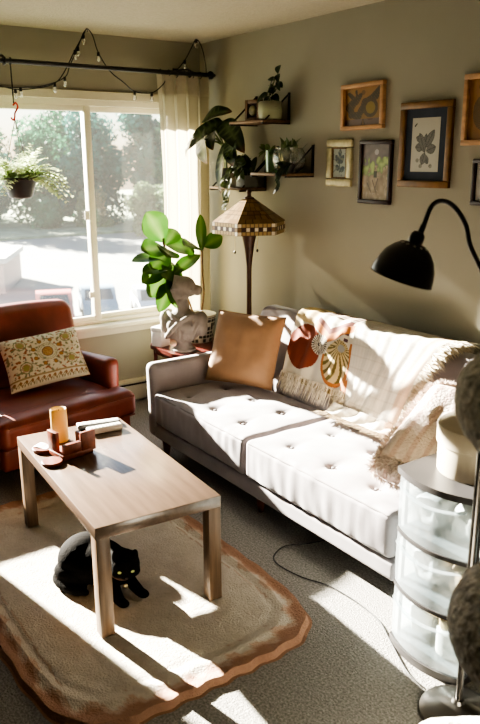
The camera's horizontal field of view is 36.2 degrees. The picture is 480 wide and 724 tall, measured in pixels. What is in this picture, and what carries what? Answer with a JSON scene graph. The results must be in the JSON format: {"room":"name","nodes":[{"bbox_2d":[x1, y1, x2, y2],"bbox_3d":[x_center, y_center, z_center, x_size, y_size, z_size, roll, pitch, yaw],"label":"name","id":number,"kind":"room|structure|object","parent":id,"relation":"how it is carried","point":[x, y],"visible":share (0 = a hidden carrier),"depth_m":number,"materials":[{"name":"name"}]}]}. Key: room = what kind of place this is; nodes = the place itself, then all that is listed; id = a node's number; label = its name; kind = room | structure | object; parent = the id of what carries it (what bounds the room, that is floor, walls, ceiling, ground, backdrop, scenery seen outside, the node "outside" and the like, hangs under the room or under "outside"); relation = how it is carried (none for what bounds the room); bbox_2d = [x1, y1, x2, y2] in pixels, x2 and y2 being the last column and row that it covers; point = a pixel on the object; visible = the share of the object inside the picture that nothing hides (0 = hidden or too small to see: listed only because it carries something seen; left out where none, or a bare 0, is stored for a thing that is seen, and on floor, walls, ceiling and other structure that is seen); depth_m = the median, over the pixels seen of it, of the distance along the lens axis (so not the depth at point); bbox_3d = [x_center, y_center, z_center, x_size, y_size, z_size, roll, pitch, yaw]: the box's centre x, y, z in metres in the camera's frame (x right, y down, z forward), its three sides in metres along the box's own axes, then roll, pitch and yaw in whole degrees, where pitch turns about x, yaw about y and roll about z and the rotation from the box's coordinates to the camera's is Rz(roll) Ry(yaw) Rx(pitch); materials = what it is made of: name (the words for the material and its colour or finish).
{"room":"living room","nodes":[
{"label":"living room","id":0,"kind":"room"},
{"bbox_2d":[0,25,199,399],"bbox_3d":[-2.194,-0.646,4.111,4.900,2.440,0.150,-11,19,-34],"label":"wall","id":1,"kind":"structure","parent":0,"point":[132,351],"depth_m":4.67,"materials":[{"name":"paint"}]},
{"bbox_2d":[0,87,159,338],"bbox_3d":[-1.368,-0.864,4.546,2.600,1.580,0.022,-11,19,-34],"label":"window frame","id":2,"kind":"structure","parent":1,"relation":"attached to","point":[43,93],"depth_m":4.68,"materials":[{"name":"white wood"}]},
{"bbox_2d":[0,96,160,333],"bbox_3d":[-1.392,-0.873,4.578,2.540,1.480,0.200,-11,19,-34],"label":"window","id":3,"kind":"structure","parent":1,"relation":"attached to","point":[84,107],"depth_m":4.86,"materials":[{"name":"white plastic"}]},
{"bbox_2d":[0,54,215,78],"bbox_3d":[-1.314,-1.732,4.223,2.705,0.080,0.217,-11,19,-34],"label":"curtain rod","id":4,"kind":"object","parent":1,"relation":"attached to","point":[3,60],"visible":0.94,"depth_m":4.45,"materials":[{"name":"black metal"}]},
{"bbox_2d":[0,57,73,203],"bbox_3d":[-1.304,-1.333,4.264,0.624,0.812,0.546,-2,16,-5],"label":"hanging fern","id":5,"kind":"object","parent":4,"relation":"hanging from","point":[19,184],"visible":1,"depth_m":4.25,"materials":[{"name":"green plant"}]},
{"bbox_2d":[2,177,35,198],"bbox_3d":[-1.295,-1.026,4.328,0.204,0.118,0.204,-11,19,-34],"label":"pot","id":6,"kind":"object","parent":5,"relation":"attached to","point":[24,187],"depth_m":4.26,"materials":[{"name":"black plastic"}]},
{"bbox_2d":[156,69,210,359],"bbox_3d":[-0.385,-0.828,5.056,0.435,2.210,0.090,-12,19,-37],"label":"curtain","id":7,"kind":"object","parent":4,"relation":"hanging from","point":[183,100],"visible":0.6,"depth_m":4.91,"materials":[{"name":"fabric"}]},
{"bbox_2d":[119,376,147,398],"bbox_3d":[-1.361,0.322,4.845,2.492,0.174,0.068,-11,19,-34],"label":"baseboard heater","id":8,"kind":"object","parent":1,"relation":"attached to","point":[138,386],"visible":0.02,"depth_m":5.24,"materials":[{"name":"metal"}]},
{"bbox_2d":[0,0,384,43],"bbox_3d":[-0.369,-1.192,1.266,4.900,0.120,6.500,-11,19,-34],"label":"ceiling","id":9,"kind":"structure","parent":0,"point":[186,21],"depth_m":3.98,"materials":[{"name":"white paint"}]},
{"bbox_2d":[0,68,68,92],"bbox_3d":[-1.194,-1.623,4.231,0.409,0.147,0.083,-11,19,-34],"label":"string lights","id":10,"kind":"object","parent":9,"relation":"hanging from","point":[20,89],"depth_m":4.26,"materials":[{"name":"black plastic"}]},
{"bbox_2d":[68,28,105,64],"bbox_3d":[-0.930,-1.870,4.357,0.235,0.194,0.083,-11,19,-34],"label":"string lights","id":11,"kind":"object","parent":9,"relation":"hanging from","point":[83,35],"depth_m":4.37,"materials":[{"name":"black plastic"}]},
{"bbox_2d":[109,70,164,96],"bbox_3d":[-0.658,-1.735,4.592,0.379,0.137,0.083,-11,19,-34],"label":"string lights","id":12,"kind":"object","parent":9,"relation":"hanging from","point":[134,92],"depth_m":4.59,"materials":[{"name":"black plastic"}]},
{"bbox_2d":[177,39,206,72],"bbox_3d":[-0.334,-1.985,4.761,0.220,0.195,0.083,-11,19,-34],"label":"string lights","id":13,"kind":"object","parent":9,"relation":"hanging from","point":[195,40],"depth_m":4.79,"materials":[{"name":"black plastic"}]},
{"bbox_2d":[0,398,479,723],"bbox_3d":[-0.359,1.274,1.951,4.900,0.120,6.500,-11,19,-34],"label":"floor","id":14,"kind":"structure","parent":0,"point":[346,670],"depth_m":2.61,"materials":[{"name":"carpet"}]},
{"bbox_2d":[0,299,135,471],"bbox_3d":[-1.154,0.151,4.173,0.911,0.862,0.862,-15,21,-42],"label":"leather armchair","id":15,"kind":"object","parent":14,"relation":"on","point":[98,395],"visible":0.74,"depth_m":4.11,"materials":[{"name":"red leather"}]},
{"bbox_2d":[0,326,89,393],"bbox_3d":[-1.115,-0.017,4.185,0.480,0.284,0.239,-11,19,-34],"label":"cushion","id":16,"kind":"object","parent":15,"relation":"on","point":[31,362],"visible":1,"depth_m":4.12,"materials":[{"name":"fabric"}]},
{"bbox_2d":[0,377,135,451],"bbox_3d":[-1.085,0.257,4.109,0.835,0.187,0.628,-15,21,-42],"label":"seat cushion","id":17,"kind":"object","parent":15,"relation":"on","point":[85,399],"depth_m":3.98,"materials":[{"name":"red leather"}]},
{"bbox_2d":[0,491,311,723],"bbox_3d":[-0.565,0.879,3.107,1.097,0.026,1.741,-11,19,-34],"label":"area rug","id":18,"kind":"object","parent":14,"relation":"on","point":[169,648],"visible":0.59,"depth_m":2.72,"materials":[{"name":"beige carpet"}]},
{"bbox_2d":[53,531,148,607],"bbox_3d":[-0.548,0.807,2.960,0.434,0.206,0.269,8,17,27],"label":"cat","id":19,"kind":"object","parent":18,"relation":"on","point":[73,571],"visible":0.76,"depth_m":2.90},
{"bbox_2d":[17,418,221,637],"bbox_3d":[-0.548,0.636,3.133,0.500,0.440,1.020,-9,18,-30],"label":"coffee table","id":20,"kind":"object","parent":18,"relation":"on","point":[127,483],"visible":0.9,"depth_m":2.84,"materials":[{"name":"brown wood"}]},
{"bbox_2d":[32,443,48,453],"bbox_3d":[-0.858,0.378,3.212,0.100,0.016,0.100,-11,19,-34],"label":"coaster","id":21,"kind":"object","parent":20,"relation":"on","point":[35,450],"visible":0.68,"depth_m":3.17,"materials":[{"name":"brown wood"}]},
{"bbox_2d":[33,443,47,448],"bbox_3d":[-0.863,0.367,3.212,0.070,0.008,0.045,7,17,25],"label":"folded card","id":22,"kind":"object","parent":21,"relation":"on","point":[39,445],"visible":0.84,"depth_m":3.21,"materials":[{"name":"white paper"}]},
{"bbox_2d":[41,457,62,467],"bbox_3d":[-0.785,0.419,3.067,0.088,0.015,0.088,-11,19,-34],"label":"coaster","id":23,"kind":"object","parent":20,"relation":"on","point":[50,462],"visible":1,"depth_m":3.05,"materials":[{"name":"brown wood"}]},
{"bbox_2d":[50,406,68,442],"bbox_3d":[-0.815,0.281,3.306,0.076,0.152,0.076,-11,19,-34],"label":"pillar candle","id":24,"kind":"object","parent":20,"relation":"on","point":[58,414],"visible":0.89,"depth_m":3.28,"materials":[{"name":"orange wax"}]},
{"bbox_2d":[47,429,95,461],"bbox_3d":[-0.729,0.340,3.172,0.165,0.110,0.128,-15,21,-42],"label":"wooden holder","id":25,"kind":"object","parent":20,"relation":"on","point":[85,442],"visible":1,"depth_m":3.13,"materials":[{"name":"brown wood"}]},
{"bbox_2d":[76,418,120,429],"bbox_3d":[-0.675,0.293,3.500,0.205,0.025,0.050,-6,17,-21],"label":"book","id":26,"kind":"object","parent":20,"relation":"on","point":[81,425],"visible":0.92,"depth_m":3.48,"materials":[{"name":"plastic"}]},
{"bbox_2d":[86,422,121,433],"bbox_3d":[-0.634,0.309,3.429,0.165,0.031,0.042,-9,18,-28],"label":"remote control","id":27,"kind":"object","parent":20,"relation":"on","point":[114,426],"visible":0.87,"depth_m":3.42,"materials":[{"name":"white plastic"}]},
{"bbox_2d":[150,338,213,360],"bbox_3d":[-0.335,0.113,5.013,0.450,0.480,0.430,-11,19,-34],"label":"side table","id":28,"kind":"object","parent":14,"relation":"on","point":[167,352],"visible":0.22,"depth_m":4.85,"materials":[{"name":"brown wood"}]},
{"bbox_2d":[151,325,169,347],"bbox_3d":[-0.531,-0.173,4.905,0.092,0.130,0.092,10,19,33],"label":"box","id":29,"kind":"object","parent":28,"relation":"on","point":[158,340],"visible":0.75,"depth_m":4.87,"materials":[{"name":"white cardboard"}]},
{"bbox_2d":[132,211,222,342],"bbox_3d":[-0.405,-0.537,4.788,0.252,0.892,0.638,12,20,37],"label":"potted plant","id":30,"kind":"object","parent":28,"relation":"on","point":[158,274],"visible":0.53,"depth_m":4.68,"materials":[{"name":"plant"}]},
{"bbox_2d":[192,310,215,342],"bbox_3d":[-0.284,-0.241,5.035,0.240,0.190,0.240,-11,19,-34],"label":"basket pot","id":31,"kind":"object","parent":30,"relation":"attached to","point":[211,315],"depth_m":4.97,"materials":[{"name":"beige wicker"}]},
{"bbox_2d":[160,275,207,352],"bbox_3d":[-0.365,-0.313,4.722,0.318,0.496,0.202,0,16,2],"label":"bust","id":32,"kind":"object","parent":28,"relation":"on","point":[183,325],"visible":0.98,"depth_m":4.67,"materials":[{"name":"white ceramic"}]},
{"bbox_2d":[212,189,284,314],"bbox_3d":[0.057,-0.303,4.588,0.418,1.506,0.450,-11,19,-34],"label":"floor lamp","id":33,"kind":"object","parent":14,"relation":"on","point":[249,218],"visible":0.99,"depth_m":4.33,"materials":[{"name":"brown metal"}]},
{"bbox_2d":[146,305,474,580],"bbox_3d":[0.364,0.292,3.722,0.889,0.820,1.952,-11,19,-34],"label":"sofa","id":34,"kind":"object","parent":14,"relation":"on","point":[309,467],"visible":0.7,"depth_m":3.46,"materials":[{"name":"fabric"}]},
{"bbox_2d":[155,381,330,473],"bbox_3d":[-0.003,0.310,4.010,0.602,0.209,0.888,-11,19,-34],"label":"seat cushion","id":35,"kind":"object","parent":34,"relation":"on","point":[217,420],"depth_m":3.88,"materials":[{"name":"grey fabric"}]},
{"bbox_2d":[205,309,286,390],"bbox_3d":[0.028,-0.074,4.237,0.464,0.407,0.216,8,17,26],"label":"cushion","id":36,"kind":"object","parent":34,"relation":"on","point":[245,349],"visible":1,"depth_m":4.16,"materials":[{"name":"fabric"}]},
{"bbox_2d":[277,307,371,408],"bbox_3d":[0.492,-0.027,4.015,0.432,0.440,0.596,-11,19,-34],"label":"patterned throw","id":37,"kind":"object","parent":34,"relation":"on","point":[318,354],"visible":0.87,"depth_m":3.97,"materials":[{"name":"fabric"}]},
{"bbox_2d":[246,419,418,557],"bbox_3d":[0.528,0.510,3.283,0.602,0.209,0.942,-11,19,-34],"label":"seat cushion","id":38,"kind":"object","parent":34,"relation":"on","point":[316,468],"depth_m":3.15,"materials":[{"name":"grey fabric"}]},
{"bbox_2d":[314,321,479,439],"bbox_3d":[0.734,0.080,3.580,0.553,0.431,0.669,-11,19,-34],"label":"throw","id":39,"kind":"object","parent":34,"relation":"on","point":[389,364],"visible":0.88,"depth_m":3.56,"materials":[{"name":"fabric"}]},
{"bbox_2d":[364,379,455,498],"bbox_3d":[0.806,0.309,3.027,0.346,0.369,0.668,11,19,36],"label":"throw","id":40,"kind":"object","parent":34,"relation":"on","point":[413,439],"visible":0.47,"depth_m":2.90,"materials":[{"name":"fabric"}]},
{"bbox_2d":[273,540,420,684],"bbox_3d":[0.364,0.941,2.895,0.379,0.005,1.006,-2,16,-5],"label":"power cord","id":41,"kind":"object","parent":14,"relation":"on","point":[415,680],"visible":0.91,"depth_m":2.92,"materials":[{"name":"plastic"}]},
{"bbox_2d":[371,199,479,720],"bbox_3d":[0.578,0.341,2.112,0.452,1.586,0.244,2,16,10],"label":"floor lamp","id":42,"kind":"object","parent":14,"relation":"on","point":[408,262],"visible":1,"depth_m":1.93,"materials":[{"name":"metal"}]},
{"bbox_2d":[389,453,479,684],"bbox_3d":[0.777,0.687,2.554,0.461,0.680,0.323,-11,19,-34],"label":"storage drawers","id":43,"kind":"object","parent":14,"relation":"on","point":[417,648],"visible":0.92,"depth_m":2.49,"materials":[{"name":"grey plastic"}]},
{"bbox_2d":[410,602,438,634],"bbox_3d":[0.669,0.904,2.638,0.108,0.128,0.094,-11,19,-34],"label":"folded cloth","id":44,"kind":"object","parent":43,"relation":"in","point":[423,622],"visible":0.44,"depth_m":2.60,"materials":[{"name":"white fabric"}]},
{"bbox_2d":[413,548,454,583],"bbox_3d":[0.681,0.703,2.563,0.130,0.122,0.128,-11,19,-34],"label":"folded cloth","id":45,"kind":"object","parent":43,"relation":"in","point":[433,570],"visible":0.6,"depth_m":2.52,"materials":[{"name":"white fabric"}]},
{"bbox_2d":[415,492,456,527],"bbox_3d":[0.674,0.504,2.517,0.128,0.109,0.115,-11,19,-34],"label":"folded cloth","id":46,"kind":"object","parent":43,"relation":"in","point":[433,511],"visible":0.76,"depth_m":2.48,"materials":[{"name":"white fabric"}]},
{"bbox_2d":[435,618,456,659],"bbox_3d":[0.728,0.942,2.528,0.100,0.132,0.100,-11,19,-34],"label":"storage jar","id":47,"kind":"object","parent":43,"relation":"in","point":[443,647],"visible":0.27,"depth_m":2.50,"materials":[{"name":"white plastic"}]},
{"bbox_2d":[437,411,476,485],"bbox_3d":[0.793,0.282,2.433,0.277,0.165,0.277,-11,19,-34],"label":"pot","id":48,"kind":"object","parent":43,"relation":"on","point":[456,455],"visible":0.66,"depth_m":2.36,"materials":[{"name":"beige ceramic"}]},
{"bbox_2d":[449,565,466,592],"bbox_3d":[0.777,0.730,2.468,0.128,0.131,0.108,-11,19,-34],"label":"bundle","id":49,"kind":"object","parent":43,"relation":"in","point":[457,571],"visible":0.16,"depth_m":2.45,"materials":[{"name":"beige fabric"}]},
{"bbox_2d":[451,504,471,541],"bbox_3d":[0.786,0.523,2.431,0.150,0.134,0.132,-11,19,-34],"label":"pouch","id":50,"kind":"object","parent":43,"relation":"in","point":[461,525],"visible":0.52,"depth_m":2.40,"materials":[{"name":"white fabric"}]},
{"bbox_2d":[420,352,479,723],"bbox_3d":[0.614,0.639,1.454,0.450,1.369,0.451,-1,16,-2],"label":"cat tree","id":51,"kind":"object","parent":14,"relation":"on","point":[463,612],"visible":1,"depth_m":1.36,"materials":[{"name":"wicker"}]},
{"bbox_2d":[200,0,479,354],"bbox_3d":[1.620,-0.316,2.866,0.150,2.440,6.350,-11,19,-34],"label":"wall","id":52,"kind":"structure","parent":0,"point":[324,257],"depth_m":4.04,"materials":[{"name":"paint"}]},
{"bbox_2d":[209,162,265,191],"bbox_3d":[-0.018,-1.192,4.708,0.207,0.179,0.360,-11,19,-34],"label":"wall shelf","id":53,"kind":"object","parent":52,"relation":"attached to","point":[213,187],"visible":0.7,"depth_m":4.61,"materials":[{"name":"brown wood"}]},
{"bbox_2d":[185,105,244,193],"bbox_3d":[-0.132,-1.367,4.722,0.483,0.546,0.191,12,19,37],"label":"plant","id":54,"kind":"object","parent":53,"relation":"on","point":[233,137],"visible":0.94,"depth_m":4.68,"materials":[{"name":"green plant"}]},
{"bbox_2d":[220,150,246,210],"bbox_3d":[-0.048,-1.150,4.609,0.161,0.380,0.270,-2,16,-8],"label":"pothos plant","id":55,"kind":"object","parent":53,"relation":"on","point":[233,173],"visible":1,"depth_m":4.57,"materials":[{"name":"green plant"}]},
{"bbox_2d":[236,154,256,187],"bbox_3d":[0.029,-1.196,4.583,0.129,0.204,0.162,-11,19,-34],"label":"plant","id":56,"kind":"object","parent":53,"relation":"on","point":[249,182],"visible":0.85,"depth_m":4.56,"materials":[{"name":"plant"}]},
{"bbox_2d":[229,92,290,126],"bbox_3d":[0.116,-1.520,4.418,0.207,0.179,0.350,-11,19,-34],"label":"wall shelf","id":57,"kind":"object","parent":52,"relation":"attached to","point":[255,123],"visible":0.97,"depth_m":4.34,"materials":[{"name":"brown wood"}]},
{"bbox_2d":[245,99,262,120],"bbox_3d":[0.083,-1.530,4.467,0.042,0.125,0.124,-15,21,-42],"label":"ornament","id":58,"kind":"object","parent":57,"relation":"on","point":[251,106],"visible":0.7,"depth_m":4.46,"materials":[{"name":"wood"}]},
{"bbox_2d":[257,65,282,119],"bbox_3d":[0.188,-1.569,4.288,0.144,0.296,0.187,-11,19,-34],"label":"plant","id":59,"kind":"object","parent":57,"relation":"on","point":[273,107],"visible":0.99,"depth_m":4.27,"materials":[{"name":"green plant"}]},
{"bbox_2d":[250,145,313,177],"bbox_3d":[0.245,-1.183,4.323,0.207,0.179,0.355,-11,19,-34],"label":"wall shelf","id":60,"kind":"object","parent":52,"relation":"attached to","point":[289,174],"visible":0.8,"depth_m":4.24,"materials":[{"name":"brown wood"}]},
{"bbox_2d":[258,144,279,172],"bbox_3d":[0.188,-1.216,4.377,0.144,0.164,0.180,-11,19,-34],"label":"plant","id":61,"kind":"object","parent":60,"relation":"on","point":[271,154],"visible":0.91,"depth_m":4.35,"materials":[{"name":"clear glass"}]},
{"bbox_2d":[273,161,293,193],"bbox_3d":[0.257,-1.053,4.195,0.102,0.184,0.111,-11,19,-34],"label":"trailing plant","id":62,"kind":"object","parent":60,"relation":"on","point":[285,167],"visible":0.98,"depth_m":4.17,"materials":[{"name":"green plant"}]},
{"bbox_2d":[274,137,306,171],"bbox_3d":[0.285,-1.200,4.249,0.196,0.199,0.196,-11,19,-34],"label":"glass terrarium","id":63,"kind":"object","parent":60,"relation":"on","point":[288,150],"visible":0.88,"depth_m":4.22,"materials":[{"name":"glass"}]},
{"bbox_2d":[326,139,353,186],"bbox_3d":[0.551,-1.102,4.064,0.021,0.253,0.205,-11,19,-34],"label":"framed piece","id":64,"kind":"object","parent":52,"relation":"attached to","point":[339,155],"visible":1,"depth_m":4.06,"materials":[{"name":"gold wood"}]},
{"bbox_2d":[333,149,345,176],"bbox_3d":[0.552,-1.102,4.064,0.001,0.165,0.117,-11,19,-34],"label":"print","id":65,"kind":"object","parent":64,"relation":"attached to","point":[339,154],"depth_m":4.07},
{"bbox_2d":[340,79,386,130],"bbox_3d":[0.643,-1.343,3.851,0.029,0.240,0.316,-11,19,-34],"label":"framed picture","id":66,"kind":"object","parent":52,"relation":"attached to","point":[363,104],"visible":1,"depth_m":3.85,"materials":[{"name":"brown wood"}]},
{"bbox_2d":[345,85,379,125],"bbox_3d":[0.647,-1.343,3.854,0.001,0.195,0.272,-11,19,-34],"label":"print","id":67,"kind":"object","parent":66,"relation":"attached to","point":[362,104],"depth_m":3.86},
{"bbox_2d":[357,140,393,204],"bbox_3d":[0.711,-0.997,3.857,0.021,0.326,0.236,-11,19,-34],"label":"print","id":68,"kind":"object","parent":52,"relation":"attached to","point":[375,172],"visible":1,"depth_m":3.85,"materials":[{"name":"paper"}]},
{"bbox_2d":[397,99,455,187],"bbox_3d":[0.899,-1.055,3.564,0.021,0.403,0.324,-11,19,-34],"label":"framed piece","id":69,"kind":"object","parent":52,"relation":"attached to","point":[426,135],"visible":1,"depth_m":3.56,"materials":[{"name":"brown wood"}]},
{"bbox_2d":[410,117,440,171],"bbox_3d":[0.900,-1.055,3.564,0.001,0.253,0.174,-11,19,-34],"label":"print","id":70,"kind":"object","parent":69,"relation":"attached to","point":[425,131],"depth_m":3.56},
{"bbox_2d":[460,72,479,145],"bbox_3d":[1.095,-1.123,3.251,0.027,0.310,0.253,-11,19,-34],"label":"framed picture","id":71,"kind":"object","parent":52,"relation":"attached to","point":[470,127],"visible":1,"depth_m":3.31,"materials":[{"name":"brown wood"}]},
{"bbox_2d":[467,79,479,139],"bbox_3d":[1.098,-1.123,3.253,0.001,0.262,0.205,-11,19,-34],"label":"print","id":72,"kind":"object","parent":71,"relation":"attached to","point":[473,133],"depth_m":3.31},
{"bbox_2d":[470,159,479,205],"bbox_3d":[1.143,-0.800,3.276,0.021,0.207,0.255,-11,19,-34],"label":"framed card","id":73,"kind":"object","parent":52,"relation":"attached to","point":[475,181],"visible":1,"depth_m":3.36,"materials":[{"name":"wood"}]},
{"bbox_2d":[475,163,479,200],"bbox_3d":[1.144,-0.800,3.277,0.001,0.167,0.215,-11,19,-34],"label":"print","id":74,"kind":"object","parent":73,"relation":"attached to","point":[477,192],"depth_m":3.36},
{"label":"outside","id":75,"kind":"structure","parent":0,"visible":0},
{"bbox_2d":[0,190,136,240],"bbox_3d":[-16.335,-28.247,129.487,160.000,0.250,94.000,-11,19,-34],"label":"grass bank","id":76,"kind":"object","parent":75,"point":[10,229],"depth_m":78.32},
{"bbox_2d":[0,149,13,220],"bbox_3d":[-29.827,-20.303,80.065,10.037,11.979,10.804,-11,19,-34],"label":"leafy tree","id":77,"kind":"object","parent":76,"relation":"on","point":[4,200],"visible":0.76,"depth_m":81.37,"materials":[{"name":"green plant"}]},
{"bbox_2d":[0,128,13,219],"bbox_3d":[-33.412,-24.580,91.470,10.852,14.126,12.993,-11,19,-34],"label":"leafy tree","id":78,"kind":"object","parent":76,"relation":"on","point":[1,134],"visible":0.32,"depth_m":91.16,"materials":[{"name":"green plant"}]},
{"bbox_2d":[2,114,74,223],"bbox_3d":[-24.129,-22.631,86.577,9.972,12.471,10.148,-11,19,-34],"label":"leafy tree","id":79,"kind":"object","parent":76,"relation":"on","point":[36,136],"visible":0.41,"depth_m":84.11,"materials":[{"name":"green plant"}]},
{"bbox_2d":[29,195,64,228],"bbox_3d":[-20.863,-16.139,79.617,3.910,3.864,4.102,2,16,9],"label":"round bush","id":80,"kind":"object","parent":76,"relation":"on","point":[48,212],"visible":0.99,"depth_m":78.59,"materials":[{"name":"green plant"}]},
{"bbox_2d":[35,110,105,215],"bbox_3d":[-23.144,-26.105,95.731,10.869,14.824,12.223,-11,19,-34],"label":"leafy tree","id":81,"kind":"object","parent":76,"relation":"on","point":[59,127],"visible":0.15,"depth_m":92.51,"materials":[{"name":"green plant"}]},
{"bbox_2d":[45,111,129,224],"bbox_3d":[-17.389,-22.672,84.579,9.905,13.948,10.640,-11,19,-34],"label":"leafy tree","id":82,"kind":"object","parent":76,"relation":"on","point":[106,176],"visible":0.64,"depth_m":82.98,"materials":[{"name":"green plant"}]},
{"bbox_2d":[73,187,113,227],"bbox_3d":[-16.132,-16.885,80.746,4.202,4.732,4.414,-11,19,-34],"label":"round bush","id":83,"kind":"object","parent":76,"relation":"on","point":[101,210],"visible":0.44,"depth_m":80.16,"materials":[{"name":"green plant"}]},
{"bbox_2d":[114,113,163,194],"bbox_3d":[-9.776,-21.504,79.177,6.949,14.144,8.427,-11,19,-34],"label":"leafy tree","id":84,"kind":"object","parent":76,"relation":"on","point":[145,149],"visible":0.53,"depth_m":77.29,"materials":[{"name":"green plant"}]},
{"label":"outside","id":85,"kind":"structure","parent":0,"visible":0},
{"bbox_2d":[0,232,162,316],"bbox_3d":[-20.587,-13.282,76.873,230.000,0.400,138.500,-11,19,-34],"label":"ground","id":86,"kind":"structure","parent":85,"point":[55,263],"depth_m":53.12,"materials":[{"name":"concrete"}]},
{"bbox_2d":[0,246,22,293],"bbox_3d":[-17.724,-5.613,44.633,8.000,2.050,6.400,-2,16,-7],"label":"building","id":87,"kind":"structure","parent":86,"relation":"on","point":[10,261],"depth_m":44.37,"materials":[{"name":"white"}]},
{"bbox_2d":[35,289,74,317],"bbox_3d":[-8.775,-2.593,34.737,1.720,1.445,4.250,-4,16,-15],"label":"parked car","id":88,"kind":"object","parent":86,"relation":"on","point":[63,294],"visible":0.21,"depth_m":34.03,"materials":[{"name":"red paint"}]},
{"bbox_2d":[78,284,118,315],"bbox_3d":[-7.011,-2.998,36.170,1.720,1.445,4.250,-4,16,-15],"label":"parked car","id":89,"kind":"object","parent":86,"relation":"on","point":[109,302],"visible":0.7,"depth_m":35.09,"materials":[{"name":"blue paint"}]},
{"bbox_2d":[130,285,155,308],"bbox_3d":[-4.315,-2.960,35.994,1.720,1.445,4.250,-4,16,-15],"label":"parked car","id":90,"kind":"object","parent":86,"relation":"on","point":[139,298],"visible":0.21,"depth_m":35.03,"materials":[{"name":"white paint"}]},
{"bbox_2d":[124,181,162,236],"bbox_3d":[-9.180,-15.280,73.174,4.251,5.497,4.786,3,16,12],"label":"round bush","id":91,"kind":"object","parent":86,"relation":"on","point":[143,199],"visible":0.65,"depth_m":71.68,"materials":[{"name":"green plant"}]},
{"bbox_2d":[150,184,163,212],"bbox_3d":[-6.214,-14.660,70.633,4.757,5.605,4.889,-11,19,-34],"label":"round bush","id":92,"kind":"object","parent":86,"relation":"on","point":[159,205],"visible":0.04,"depth_m":69.73,"materials":[{"name":"green plant"}]},
{"bbox_2d":[151,121,163,185],"bbox_3d":[-5.762,-20.276,77.085,7.368,12.888,7.282,-11,19,-34],"label":"leafy tree","id":93,"kind":"object","parent":86,"relation":"on","point":[159,168],"visible":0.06,"depth_m":76.13,"materials":[{"name":"green plant"}]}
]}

